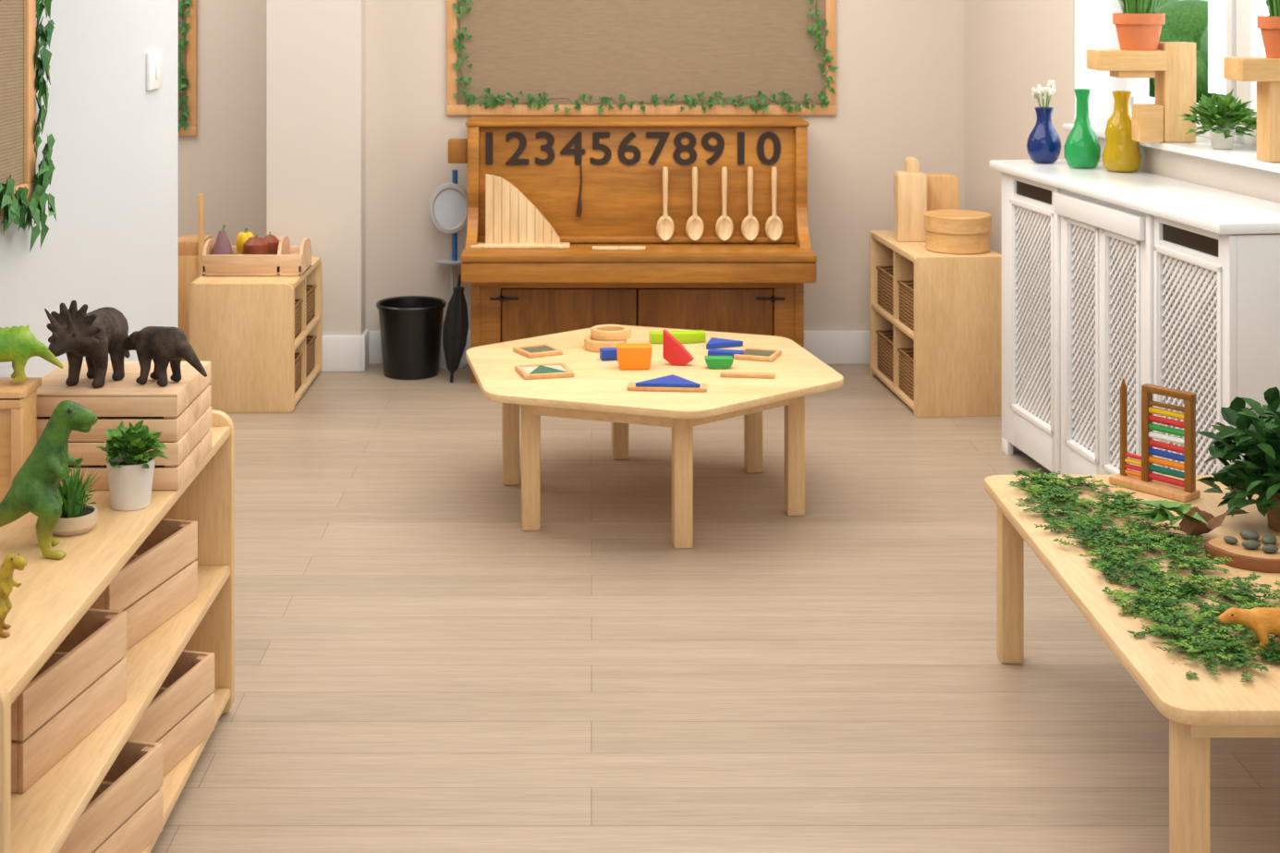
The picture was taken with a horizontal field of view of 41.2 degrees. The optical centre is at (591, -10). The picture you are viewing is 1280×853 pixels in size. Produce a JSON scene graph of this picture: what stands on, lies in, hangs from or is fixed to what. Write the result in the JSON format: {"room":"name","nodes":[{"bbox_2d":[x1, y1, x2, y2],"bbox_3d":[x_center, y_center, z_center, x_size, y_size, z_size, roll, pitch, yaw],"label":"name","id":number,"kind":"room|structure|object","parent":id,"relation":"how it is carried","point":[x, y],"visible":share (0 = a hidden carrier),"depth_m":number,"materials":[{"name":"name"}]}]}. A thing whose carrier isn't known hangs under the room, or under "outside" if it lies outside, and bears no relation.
{"room":"preschool classroom","nodes":[
{"label":"preschool classroom","id":0,"kind":"room"},
{"bbox_2d":[0,0,178,377],"bbox_3d":[-1.310,0.350,1.570,0.120,2.600,7.140,0,0,0],"label":"wall","id":1,"kind":"structure","parent":0,"point":[113,239],"depth_m":4.36,"materials":[{"name":"paint"}]},
{"bbox_2d":[0,0,36,216],"bbox_3d":[-1.238,-0.080,3.000,0.021,1.100,1.520,0,0,0],"label":"pinboard","id":2,"kind":"object","parent":1,"relation":"attached to","point":[18,18],"visible":0.76,"depth_m":3.68,"materials":[{"name":"fabric"}]},
{"bbox_2d":[0,0,56,252],"bbox_3d":[-1.214,0.014,3.176,0.062,1.119,1.387,0,0,0],"label":"ivy garland","id":3,"kind":"object","parent":2,"relation":"attached to","point":[15,210],"visible":0.99,"depth_m":3.76,"materials":[{"name":"green plant"}]},
{"bbox_2d":[146,51,162,90],"bbox_3d":[-1.241,0.228,4.840,0.018,0.105,0.140,0,0,0],"label":"light switch","id":4,"kind":"object","parent":1,"relation":"attached to","point":[153,60],"visible":1,"depth_m":4.81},
{"bbox_2d":[178,0,266,245],"bbox_3d":[-2.700,0.350,8.100,2.600,2.600,0.200,0,0,0],"label":"wall","id":5,"kind":"structure","parent":0,"point":[225,162],"depth_m":8.00,"materials":[{"name":"paint"}]},
{"bbox_2d":[178,0,196,135],"bbox_3d":[-2.277,0.130,7.989,0.845,1.100,0.021,0,0,0],"label":"pinboard","id":6,"kind":"object","parent":5,"relation":"attached to","point":[188,60],"visible":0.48,"depth_m":7.98,"materials":[{"name":"brown wood"}]},
{"bbox_2d":[178,0,192,133],"bbox_3d":[-2.247,0.231,7.959,0.763,0.905,0.034,0,0,0],"label":"ivy garland","id":7,"kind":"object","parent":6,"relation":"attached to","point":[182,42],"visible":0.44,"depth_m":7.96,"materials":[{"name":"green plant"}]},
{"bbox_2d":[266,0,365,335],"bbox_3d":[-1.205,0.350,7.790,0.410,2.600,0.820,0,0,0],"label":"wall column","id":8,"kind":"structure","parent":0,"point":[316,49],"depth_m":7.38,"materials":[{"name":"paint"}]},
{"bbox_2d":[321,329,369,371],"bbox_3d":[-1.196,1.573,7.446,0.428,0.155,0.168,0,0,0],"label":"baseboard","id":9,"kind":"structure","parent":8,"relation":"attached to","point":[340,353],"depth_m":7.36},
{"bbox_2d":[365,0,963,330],"bbox_3d":[0.425,0.350,7.630,2.950,2.600,0.200,0,0,0],"label":"wall","id":10,"kind":"structure","parent":0,"point":[900,63],"depth_m":7.53,"materials":[{"name":"paint"}]},
{"bbox_2d":[368,330,869,364],"bbox_3d":[0.325,1.577,7.521,2.630,0.145,0.018,0,0,0],"label":"baseboard","id":11,"kind":"structure","parent":10,"relation":"attached to","point":[829,347],"depth_m":7.51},
{"bbox_2d":[446,0,836,115],"bbox_3d":[0.220,0.025,7.519,1.720,1.050,0.021,0,0,0],"label":"pinboard","id":12,"kind":"object","parent":10,"relation":"attached to","point":[637,50],"visible":1,"depth_m":7.52,"materials":[{"name":"fabric"}]},
{"bbox_2d":[451,0,838,115],"bbox_3d":[0.237,0.039,7.487,1.705,1.021,0.033,0,0,0],"label":"ivy garland","id":13,"kind":"object","parent":12,"relation":"attached to","point":[470,99],"visible":1,"depth_m":7.49,"materials":[{"name":"green plant"}]},
{"bbox_2d":[150,364,1279,852],"bbox_3d":[0.000,1.700,2.950,8.000,0.100,10.900,0,0,0],"label":"floor","id":14,"kind":"structure","parent":0,"point":[419,669],"depth_m":4.20,"materials":[{"name":"brown wood"}]},
{"bbox_2d":[0,409,234,852],"bbox_3d":[-1.022,1.305,3.135,0.407,0.690,1.530,0,0,0],"label":"storage shelf","id":15,"kind":"object","parent":14,"relation":"on","point":[53,595],"visible":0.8,"depth_m":3.05,"materials":[{"name":"brown wood"}]},
{"bbox_2d":[0,552,26,637],"bbox_3d":[-0.926,0.928,2.626,0.115,0.124,0.047,0,0,11],"label":"dinosaur","id":16,"kind":"object","parent":15,"relation":"on","point":[12,561],"visible":1,"depth_m":2.61},
{"bbox_2d":[0,377,41,502],"bbox_3d":[-1.148,0.873,3.270,0.144,0.232,0.124,0,0,0],"label":"wooden box","id":17,"kind":"object","parent":15,"relation":"on","point":[18,401],"visible":0.58,"depth_m":3.22,"materials":[{"name":"brown wood"}]},
{"bbox_2d":[0,325,62,383],"bbox_3d":[-1.135,0.700,3.268,0.231,0.106,0.063,0,0,-25],"label":"dinosaur","id":18,"kind":"object","parent":17,"relation":"on","point":[18,345],"visible":1,"depth_m":3.26},
{"bbox_2d":[0,400,97,559],"bbox_3d":[-0.997,0.857,3.003,0.248,0.266,0.101,0,0,3],"label":"dinosaur","id":19,"kind":"object","parent":15,"relation":"on","point":[33,489],"visible":1,"depth_m":2.98},
{"bbox_2d":[11,608,126,792],"bbox_3d":[-1.007,1.224,2.970,0.240,0.165,0.370,0,0,11],"label":"wooden crate","id":20,"kind":"object","parent":15,"relation":"on","point":[74,691],"visible":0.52,"depth_m":2.93,"materials":[{"name":"wood"}]},
{"bbox_2d":[52,456,103,536],"bbox_3d":[-0.960,0.925,3.121,0.134,0.129,0.121,0,0,40],"label":"potted succulent","id":21,"kind":"object","parent":15,"relation":"on","point":[77,518],"visible":0.66,"depth_m":3.10,"materials":[{"name":"green plant"}]},
{"bbox_2d":[52,503,97,536],"bbox_3d":[-0.955,0.972,3.120,0.094,0.034,0.094,0,0,0],"label":"pot","id":22,"kind":"object","parent":21,"relation":"on","point":[75,519],"depth_m":3.09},
{"bbox_2d":[58,739,162,852],"bbox_3d":[-0.968,1.502,3.058,0.240,0.165,0.370,0,0,14],"label":"wooden crate","id":23,"kind":"object","parent":15,"relation":"on","point":[124,815],"visible":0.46,"depth_m":3.10,"materials":[{"name":"wood"}]},
{"bbox_2d":[54,518,197,653],"bbox_3d":[-1.008,1.224,3.509,0.240,0.165,0.370,0,0,14],"label":"wooden crate","id":24,"kind":"object","parent":15,"relation":"on","point":[154,585],"visible":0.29,"depth_m":3.50,"materials":[{"name":"wood"}]},
{"bbox_2d":[95,419,168,511],"bbox_3d":[-0.884,0.908,3.270,0.135,0.162,0.133,0,0,0],"label":"potted plant","id":25,"kind":"object","parent":15,"relation":"on","point":[130,471],"visible":1,"depth_m":3.24,"materials":[{"name":"green plant"}]},
{"bbox_2d":[60,406,211,490],"bbox_3d":[-0.975,0.943,3.515,0.315,0.093,0.300,0,0,0],"label":"crate","id":26,"kind":"object","parent":15,"relation":"on","point":[185,455],"visible":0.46,"depth_m":3.37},
{"bbox_2d":[36,361,210,441],"bbox_3d":[-0.978,0.847,3.520,0.315,0.095,0.300,0,0,0],"label":"crate","id":27,"kind":"object","parent":26,"relation":"on","point":[171,409],"visible":0.71,"depth_m":3.38,"materials":[{"name":"wood"}]},
{"bbox_2d":[44,300,130,388],"bbox_3d":[-1.023,0.709,3.455,0.123,0.182,0.265,0,0,11],"label":"toy triceratops","id":28,"kind":"object","parent":27,"relation":"on","point":[98,333],"visible":0.98,"depth_m":3.42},
{"bbox_2d":[122,326,207,386],"bbox_3d":[-0.870,0.740,3.457,0.208,0.116,0.071,0,0,22],"label":"dinosaur","id":29,"kind":"object","parent":27,"relation":"on","point":[163,345],"visible":1,"depth_m":3.43},
{"bbox_2d":[102,649,214,782],"bbox_3d":[-0.968,1.502,3.496,0.240,0.165,0.370,0,0,14],"label":"wooden crate","id":30,"kind":"object","parent":15,"relation":"on","point":[180,715],"visible":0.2,"depth_m":3.52,"materials":[{"name":"wood"}]},
{"bbox_2d":[178,194,211,361],"bbox_3d":[-1.760,1.265,7.500,0.162,0.770,0.300,0,0,0],"label":"wooden rack","id":31,"kind":"object","parent":14,"relation":"on","point":[190,247],"visible":0.3,"depth_m":7.37,"materials":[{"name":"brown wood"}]},
{"bbox_2d":[189,256,322,413],"bbox_3d":[-1.367,1.397,6.990,0.410,0.506,0.700,0,0,0],"label":"base cabinet","id":32,"kind":"object","parent":14,"relation":"on","point":[244,326],"visible":0.76,"depth_m":6.64,"materials":[{"name":"brown wood"}]},
{"bbox_2d":[202,235,311,276],"bbox_3d":[-1.360,1.073,6.930,0.400,0.140,0.240,0,0,0],"label":"tray","id":33,"kind":"object","parent":32,"relation":"on","point":[283,263],"visible":0.91,"depth_m":6.81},
{"bbox_2d":[211,224,233,254],"bbox_3d":[-1.500,1.039,6.910,0.096,0.181,0.096,0,0,0],"label":"play turnip","id":34,"kind":"object","parent":33,"relation":"in","point":[222,245],"visible":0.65,"depth_m":6.89,"materials":[{"name":"purple plastic"}]},
{"bbox_2d":[235,228,254,254],"bbox_3d":[-1.420,1.052,6.980,0.070,0.156,0.070,0,0,-42],"label":"pepper","id":35,"kind":"object","parent":33,"relation":"in","point":[242,237],"visible":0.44,"depth_m":6.96,"materials":[{"name":"yellow plastic"}]},
{"bbox_2d":[243,233,268,254],"bbox_3d":[-1.360,1.057,6.890,0.104,0.146,0.104,0,0,0],"label":"apple","id":36,"kind":"object","parent":33,"relation":"in","point":[254,245],"visible":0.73,"depth_m":6.85,"materials":[{"name":"red plastic"}]},
{"bbox_2d":[263,231,280,254],"bbox_3d":[-1.320,1.060,6.985,0.090,0.140,0.090,0,0,0],"label":"tomato","id":37,"kind":"object","parent":33,"relation":"in","point":[273,241],"visible":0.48,"depth_m":6.96,"materials":[{"name":"red plastic"}]},
{"bbox_2d":[294,352,303,392],"bbox_3d":[-1.338,1.547,6.819,0.314,0.134,0.294,0,0,0],"label":"wicker basket","id":38,"kind":"object","parent":32,"relation":"on","point":[298,355],"visible":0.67,"depth_m":6.88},
{"bbox_2d":[294,299,303,339],"bbox_3d":[-1.338,1.329,6.819,0.314,0.134,0.294,0,0,0],"label":"wicker basket","id":39,"kind":"object","parent":32,"relation":"on","point":[298,302],"visible":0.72,"depth_m":6.88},
{"bbox_2d":[305,335,316,377],"bbox_3d":[-1.338,1.547,7.159,0.314,0.134,0.294,0,0,0],"label":"wicker basket","id":40,"kind":"object","parent":32,"relation":"on","point":[310,339],"visible":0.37,"depth_m":7.20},
{"bbox_2d":[305,284,316,325],"bbox_3d":[-1.338,1.329,7.159,0.314,0.134,0.294,0,0,0],"label":"wicker basket","id":41,"kind":"object","parent":32,"relation":"on","point":[310,288],"visible":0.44,"depth_m":7.20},
{"bbox_2d":[376,295,446,379],"bbox_3d":[-0.776,1.495,7.320,0.300,0.310,0.300,0,0,0],"label":"waste bin","id":42,"kind":"object","parent":14,"relation":"on","point":[410,326],"visible":1,"depth_m":7.21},
{"bbox_2d":[428,170,467,370],"bbox_3d":[-0.618,1.218,7.450,0.182,0.865,0.150,0,0,0],"label":"stand","id":43,"kind":"object","parent":14,"relation":"on","point":[448,202],"visible":0.85,"depth_m":7.42,"materials":[{"name":"grey metal"}]},
{"bbox_2d":[435,257,461,265],"bbox_3d":[-0.610,1.188,7.450,0.150,0.012,0.150,0,0,0],"label":"tray","id":44,"kind":"object","parent":43,"relation":"on","point":[446,261],"depth_m":7.42,"materials":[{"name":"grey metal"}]},
{"bbox_2d":[434,189,465,228],"bbox_3d":[-0.618,0.950,7.420,0.143,0.175,0.008,0,0,-8],"label":"mirror glass","id":45,"kind":"object","parent":43,"relation":"attached to","point":[449,204],"depth_m":7.42,"materials":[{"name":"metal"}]},
{"bbox_2d":[442,271,468,382],"bbox_3d":[-0.572,1.410,7.160,0.110,0.481,0.094,0,0,0],"label":"folded umbrella","id":46,"kind":"object","parent":14,"relation":"on","point":[456,323],"visible":0.93,"depth_m":7.14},
{"bbox_2d":[448,115,816,382],"bbox_3d":[0.154,1.101,7.185,1.522,1.098,0.670,0,0,0],"label":"upright piano","id":47,"kind":"object","parent":14,"relation":"on","point":[737,285],"depth_m":7.15,"materials":[{"name":"wood"}]},
{"bbox_2d":[470,173,570,248],"bbox_3d":[-0.295,0.914,7.065,0.410,0.300,0.090,0,0,0],"label":"flute","id":48,"kind":"object","parent":47,"relation":"on","point":[512,221],"visible":0.91,"depth_m":7.06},
{"bbox_2d":[575,165,582,217],"bbox_3d":[-0.051,0.843,7.145,0.026,0.216,0.024,0,0,0],"label":"tool","id":49,"kind":"object","parent":47,"relation":"hanging from","point":[579,207],"visible":1,"depth_m":7.14,"materials":[{"name":"brown wood"}]},
{"bbox_2d":[461,243,816,282],"bbox_3d":[0.191,1.123,7.025,1.435,0.115,0.350,0,0,0],"label":"shelf","id":50,"kind":"object","parent":47,"relation":"attached to","point":[660,262],"depth_m":6.86,"materials":[{"name":"wood"}]},
{"bbox_2d":[656,166,674,241],"bbox_3d":[0.310,0.896,7.143,0.076,0.313,0.036,0,0,0],"label":"wooden spoon","id":51,"kind":"object","parent":47,"relation":"hanging from","point":[664,226],"visible":1,"depth_m":7.14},
{"bbox_2d":[685,166,704,241],"bbox_3d":[0.435,0.896,7.143,0.076,0.313,0.036,0,0,0],"label":"wooden spoon","id":52,"kind":"object","parent":47,"relation":"hanging from","point":[694,226],"visible":1,"depth_m":7.14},
{"bbox_2d":[715,166,733,241],"bbox_3d":[0.559,0.896,7.143,0.076,0.313,0.036,0,0,0],"label":"wooden spoon","id":53,"kind":"object","parent":47,"relation":"hanging from","point":[724,226],"visible":1,"depth_m":7.14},
{"bbox_2d":[741,166,759,241],"bbox_3d":[0.667,0.896,7.143,0.076,0.313,0.036,0,0,0],"label":"wooden spoon","id":54,"kind":"object","parent":47,"relation":"hanging from","point":[749,226],"visible":1,"depth_m":7.14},
{"bbox_2d":[765,166,783,241],"bbox_3d":[0.768,0.896,7.143,0.076,0.313,0.036,0,0,0],"label":"wooden spoon","id":55,"kind":"object","parent":47,"relation":"hanging from","point":[774,226],"visible":1,"depth_m":7.14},
{"bbox_2d":[465,325,843,548],"bbox_3d":[0.185,1.430,5.530,1.214,0.440,1.263,0,0,0],"label":"table","id":56,"kind":"object","parent":14,"relation":"on","point":[598,388],"visible":0.81,"depth_m":5.27,"materials":[{"name":"brown wood"}]},
{"bbox_2d":[512,343,562,358],"bbox_3d":[-0.179,1.202,5.680,0.125,0.014,0.125,0,0,-29],"label":"tile","id":57,"kind":"object","parent":56,"relation":"on","point":[542,349],"depth_m":5.67,"materials":[{"name":"brown wood"}]},
{"bbox_2d":[514,362,574,379],"bbox_3d":[-0.149,1.202,5.378,0.160,0.014,0.150,0,0,-14],"label":"tile","id":58,"kind":"object","parent":56,"relation":"on","point":[529,371],"depth_m":5.35,"materials":[{"name":"brown wood"}]},
{"bbox_2d":[584,335,626,352],"bbox_3d":[0.047,1.192,5.753,0.144,0.034,0.144,0,0,0],"label":"ring","id":59,"kind":"object","parent":56,"relation":"on","point":[592,345],"visible":0.57,"depth_m":5.70,"materials":[{"name":"brown wood"}]},
{"bbox_2d":[590,324,630,341],"bbox_3d":[0.065,1.159,5.768,0.136,0.030,0.136,0,0,0],"label":"ring","id":60,"kind":"object","parent":59,"relation":"on","point":[603,332],"visible":1,"depth_m":5.72,"materials":[{"name":"brown wood"}]},
{"bbox_2d":[599,347,617,360],"bbox_3d":[0.058,1.192,5.580,0.056,0.035,0.040,0,0,-11],"label":"block","id":61,"kind":"object","parent":56,"relation":"on","point":[605,353],"visible":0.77,"depth_m":5.56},
{"bbox_2d":[616,342,652,369],"bbox_3d":[0.136,1.173,5.457,0.112,0.072,0.070,0,0,-3],"label":"block","id":62,"kind":"object","parent":56,"relation":"on","point":[631,356],"visible":1,"depth_m":5.42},
{"bbox_2d":[627,374,707,391],"bbox_3d":[0.233,1.198,5.196,0.240,0.024,0.130,0,0,5],"label":"board","id":63,"kind":"object","parent":56,"relation":"on","point":[672,383],"visible":1,"depth_m":5.14,"materials":[{"name":"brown wood"}]},
{"bbox_2d":[648,329,706,343],"bbox_3d":[0.296,1.192,5.855,0.190,0.035,0.052,0,0,-6],"label":"block","id":64,"kind":"object","parent":56,"relation":"on","point":[695,335],"visible":0.82,"depth_m":5.83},
{"bbox_2d":[662,329,694,365],"bbox_3d":[0.281,1.155,5.501,0.098,0.110,0.028,0,0,12],"label":"block","id":65,"kind":"object","parent":56,"relation":"on","point":[674,352],"visible":1,"depth_m":5.49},
{"bbox_2d":[704,355,733,368],"bbox_3d":[0.409,1.192,5.457,0.090,0.034,0.044,0,0,0],"label":"block","id":66,"kind":"object","parent":56,"relation":"on","point":[712,361],"visible":1,"depth_m":5.43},
{"bbox_2d":[706,337,743,349],"bbox_3d":[0.432,1.200,5.804,0.140,0.018,0.098,0,0,-23],"label":"block","id":67,"kind":"object","parent":56,"relation":"on","point":[713,342],"visible":1,"depth_m":5.77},
{"bbox_2d":[707,348,743,357],"bbox_3d":[0.444,1.200,5.623,0.115,0.020,0.040,0,0,11],"label":"block","id":68,"kind":"object","parent":56,"relation":"on","point":[711,352],"visible":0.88,"depth_m":5.61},
{"bbox_2d":[719,371,775,378],"bbox_3d":[0.489,1.204,5.326,0.170,0.012,0.028,0,0,7],"label":"bar","id":69,"kind":"object","parent":56,"relation":"on","point":[723,373],"visible":1,"depth_m":5.32,"materials":[{"name":"brown wood"}]},
{"bbox_2d":[733,347,781,362],"bbox_3d":[0.550,1.202,5.622,0.130,0.014,0.130,0,0,20],"label":"tile","id":70,"kind":"object","parent":56,"relation":"on","point":[749,353],"depth_m":5.60,"materials":[{"name":"brown wood"}]},
{"bbox_2d":[869,230,1001,417],"bbox_3d":[1.402,1.340,6.952,0.360,0.620,0.740,0,0,-4],"label":"storage shelf","id":71,"kind":"object","parent":14,"relation":"on","point":[956,339],"visible":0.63,"depth_m":6.59,"materials":[{"name":"brown wood"}]},
{"bbox_2d":[876,329,893,382],"bbox_3d":[1.358,1.532,7.128,0.264,0.163,0.313,0,0,-4],"label":"wicker basket","id":72,"kind":"object","parent":71,"relation":"on","point":[885,337],"visible":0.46,"depth_m":7.14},
{"bbox_2d":[876,265,893,316],"bbox_3d":[1.358,1.258,7.128,0.264,0.163,0.313,0,0,-4],"label":"wicker basket","id":73,"kind":"object","parent":71,"relation":"on","point":[885,274],"visible":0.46,"depth_m":7.14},
{"bbox_2d":[897,347,914,401],"bbox_3d":[1.385,1.532,6.769,0.264,0.163,0.313,0,0,-4],"label":"wicker basket","id":74,"kind":"object","parent":71,"relation":"on","point":[906,354],"visible":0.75,"depth_m":6.81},
{"bbox_2d":[897,280,914,330],"bbox_3d":[1.385,1.258,6.769,0.264,0.163,0.313,0,0,-4],"label":"wicker basket","id":75,"kind":"object","parent":71,"relation":"on","point":[906,286],"visible":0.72,"depth_m":6.80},
{"bbox_2d":[893,157,926,241],"bbox_3d":[1.318,0.859,7.030,0.120,0.340,0.100,0,0,0],"label":"wooden box","id":76,"kind":"object","parent":71,"relation":"on","point":[909,184],"visible":0.99,"depth_m":6.98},
{"bbox_2d":[925,172,959,211],"bbox_3d":[1.459,0.899,7.120,0.140,0.260,0.100,0,0,0],"label":"wooden box","id":77,"kind":"object","parent":71,"relation":"on","point":[943,188],"visible":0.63,"depth_m":7.07,"materials":[{"name":"brown wood"}]},
{"bbox_2d":[923,209,991,254],"bbox_3d":[1.455,0.958,6.760,0.264,0.143,0.264,0,0,0],"label":"wooden box","id":78,"kind":"object","parent":71,"relation":"on","point":[946,231],"visible":1,"depth_m":6.66,"materials":[{"name":"brown wood"}]},
{"bbox_2d":[984,475,1279,852],"bbox_3d":[1.336,1.430,3.558,0.728,0.440,1.397,0,0,0],"label":"rectangular table","id":79,"kind":"object","parent":14,"relation":"on","point":[1197,711],"visible":0.69,"depth_m":3.25,"materials":[{"name":"brown wood"}]},
{"bbox_2d":[1008,468,1279,682],"bbox_3d":[1.212,1.195,3.615,0.442,0.030,1.315,0,0,-2],"label":"ivy","id":80,"kind":"object","parent":79,"relation":"on","point":[1157,603],"visible":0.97,"depth_m":3.48,"materials":[{"name":"plant"}]},
{"bbox_2d":[1132,499,1221,525],"bbox_3d":[1.296,1.158,3.773,0.185,0.032,0.180,0,0,0],"label":"cluster","id":81,"kind":"object","parent":80,"relation":"on","point":[1163,513],"visible":0.92,"depth_m":3.79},
{"bbox_2d":[1109,377,1200,502],"bbox_3d":[1.362,1.082,4.116,0.070,0.255,0.207,0,0,-40],"label":"abacus","id":82,"kind":"object","parent":79,"relation":"on","point":[1184,491],"visible":1,"depth_m":4.09,"materials":[{"name":"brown wood"}]},
{"bbox_2d":[1179,506,1229,537],"bbox_3d":[1.341,1.165,3.723,0.090,0.055,0.060,0,0,-29],"label":"bark","id":83,"kind":"object","parent":79,"relation":"on","point":[1188,525],"visible":1,"depth_m":3.72,"materials":[{"name":"brown plant"}]},
{"bbox_2d":[1196,386,1279,532],"bbox_3d":[1.572,1.048,3.821,0.387,0.321,0.422,0,0,0],"label":"leafy plant","id":84,"kind":"object","parent":79,"relation":"on","point":[1256,435],"visible":1,"depth_m":3.81,"materials":[{"name":"green plant"}]},
{"bbox_2d":[1204,535,1279,572],"bbox_3d":[1.426,1.196,3.615,0.229,0.028,0.170,0,0,0],"label":"log slice","id":85,"kind":"object","parent":79,"relation":"on","point":[1242,557],"visible":0.77,"depth_m":3.57,"materials":[{"name":"brown wood"}]},
{"bbox_2d":[1223,536,1238,543],"bbox_3d":[1.366,1.174,3.635,0.022,0.014,0.032,0,0,-36],"label":"pebble","id":86,"kind":"object","parent":85,"relation":"on","point":[1228,539],"visible":1,"depth_m":3.63,"materials":[{"name":"stone"}]},
{"bbox_2d":[1239,529,1259,539],"bbox_3d":[1.416,1.171,3.660,0.044,0.020,0.031,0,0,45],"label":"pebble","id":87,"kind":"object","parent":85,"relation":"on","point":[1248,534],"visible":0.96,"depth_m":3.65,"materials":[{"name":"stone"}]},
{"bbox_2d":[1241,539,1260,548],"bbox_3d":[1.396,1.172,3.600,0.040,0.018,0.028,0,0,0],"label":"pebble","id":88,"kind":"object","parent":85,"relation":"on","point":[1248,543],"visible":1,"depth_m":3.59,"materials":[{"name":"stone"}]},
{"bbox_2d":[1261,534,1276,544],"bbox_3d":[1.446,1.171,3.630,0.031,0.020,0.044,0,0,27],"label":"pebble","id":89,"kind":"object","parent":85,"relation":"on","point":[1267,539],"visible":0.91,"depth_m":3.62,"materials":[{"name":"stone"}]},
{"bbox_2d":[1261,544,1278,552],"bbox_3d":[1.426,1.173,3.575,0.036,0.016,0.025,0,0,-9],"label":"pebble","id":90,"kind":"object","parent":85,"relation":"on","point":[1268,548],"visible":1,"depth_m":3.57,"materials":[{"name":"stone"}]},
{"bbox_2d":[1218,607,1279,653],"bbox_3d":[1.240,1.167,3.110,0.180,0.078,0.050,0,0,8],"label":"dinosaur","id":91,"kind":"object","parent":79,"relation":"on","point":[1263,621],"visible":0.98,"depth_m":3.10},
{"bbox_2d":[988,158,1279,475],"bbox_3d":[1.730,1.130,5.322,0.385,1.040,1.681,0,0,-7],"label":"radiator cover","id":92,"kind":"object","parent":14,"relation":"on","point":[1139,277],"visible":0.82,"depth_m":5.17,"materials":[{"name":"wood"}]},
{"bbox_2d":[1015,206,1050,425],"bbox_3d":[1.520,1.103,5.818,0.010,0.697,0.340,0,0,-7],"label":"lattice grille","id":93,"kind":"object","parent":92,"relation":"attached to","point":[1032,402],"depth_m":5.83,"materials":[{"name":"wood"}]},
{"bbox_2d":[1026,80,1061,163],"bbox_3d":[1.602,0.462,6.020,0.120,0.294,0.120,0,0,0],"label":"glass vase","id":94,"kind":"object","parent":92,"relation":"on","point":[1043,142],"visible":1,"depth_m":5.99,"materials":[{"name":"blue glass"}]},
{"bbox_2d":[1063,88,1100,169],"bbox_3d":[1.692,0.474,5.860,0.122,0.270,0.122,0,0,0],"label":"glass vase","id":95,"kind":"object","parent":92,"relation":"on","point":[1082,147],"visible":1,"depth_m":5.83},
{"bbox_2d":[1072,225,1095,453],"bbox_3d":[1.573,1.103,5.406,0.010,0.697,0.205,0,0,-7],"label":"lattice grille","id":96,"kind":"object","parent":92,"relation":"attached to","point":[1084,441],"depth_m":5.42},
{"bbox_2d":[1101,90,1141,172],"bbox_3d":[1.790,0.474,5.740,0.128,0.270,0.128,0,0,0],"label":"glass vase","id":97,"kind":"object","parent":92,"relation":"on","point":[1121,153],"visible":0.94,"depth_m":5.70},
{"bbox_2d":[1109,237,1135,471],"bbox_3d":[1.610,1.103,5.124,0.010,0.697,0.207,0,0,-7],"label":"lattice grille","id":98,"kind":"object","parent":92,"relation":"attached to","point":[1115,245],"depth_m":5.15,"materials":[{"name":"wood"}]},
{"bbox_2d":[1161,255,1217,475],"bbox_3d":[1.664,1.103,4.712,0.010,0.697,0.343,0,0,-7],"label":"lattice grille","id":99,"kind":"object","parent":92,"relation":"attached to","point":[1176,262],"depth_m":4.70,"materials":[{"name":"wood"}]},
{"bbox_2d":[963,0,1279,254],"bbox_3d":[2.424,0.350,2.740,0.300,2.600,10.300,0,0,-7],"label":"wall","id":100,"kind":"structure","parent":0,"point":[1012,47],"depth_m":6.91,"materials":[{"name":"paint"}]},
{"bbox_2d":[1074,0,1125,123],"bbox_3d":[2.117,-0.077,4.727,0.197,1.146,3.320,0,0,-7],"label":"trim","id":101,"kind":"structure","parent":100,"relation":"attached to","point":[1094,28],"depth_m":6.36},
{"bbox_2d":[1062,122,1279,173],"bbox_3d":[2.093,0.508,4.724,0.245,0.024,3.320,0,0,-7],"label":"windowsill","id":102,"kind":"structure","parent":100,"relation":"attached to","point":[1240,154],"depth_m":5.32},
{"bbox_2d":[1086,41,1195,142],"bbox_3d":[1.813,0.333,5.595,0.325,0.325,0.150,0,0,0],"label":"wooden plant stand","id":103,"kind":"object","parent":102,"relation":"on","point":[1173,65],"visible":0.94,"depth_m":5.55,"materials":[{"name":"brown wood"}]},
{"bbox_2d":[1112,0,1164,49],"bbox_3d":[1.804,0.048,5.594,0.250,0.292,0.252,0,0,-34],"label":"potted grass","id":104,"kind":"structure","parent":103,"relation":"on","point":[1139,27],"depth_m":5.54,"materials":[{"name":"ceramic"}]},
{"bbox_2d":[1179,88,1256,148],"bbox_3d":[1.986,0.400,5.354,0.263,0.191,0.243,0,0,0],"label":"potted herb","id":105,"kind":"object","parent":102,"relation":"on","point":[1227,113],"visible":0.98,"depth_m":5.32,"materials":[{"name":"green plant"}]},
{"bbox_2d":[1223,57,1279,162],"bbox_3d":[1.994,0.345,4.945,0.260,0.300,0.150,0,0,0],"label":"wooden plant stand","id":106,"kind":"object","parent":102,"relation":"on","point":[1265,71],"visible":0.99,"depth_m":4.90,"materials":[{"name":"brown wood"}]},
{"bbox_2d":[1256,0,1279,58],"bbox_3d":[2.027,0.048,4.944,0.250,0.292,0.252,0,0,-34],"label":"potted grass","id":107,"kind":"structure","parent":106,"relation":"on","point":[1269,25],"depth_m":4.92,"materials":[{"name":"green plant"}]},
{"bbox_2d":[1125,0,1268,146],"bbox_3d":[2.239,-0.077,4.743,0.072,1.146,3.320,0,0,-7],"label":"window","id":108,"kind":"structure","parent":100,"relation":"in","point":[1219,30],"depth_m":5.75,"materials":[{"name":"white"}]},
{"bbox_2d":[1208,128,1235,148],"bbox_3d":[1.985,0.465,5.350,0.080,0.060,0.080,0,0,0],"label":"pot","id":109,"kind":"object","parent":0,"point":[1218,140],"depth_m":5.32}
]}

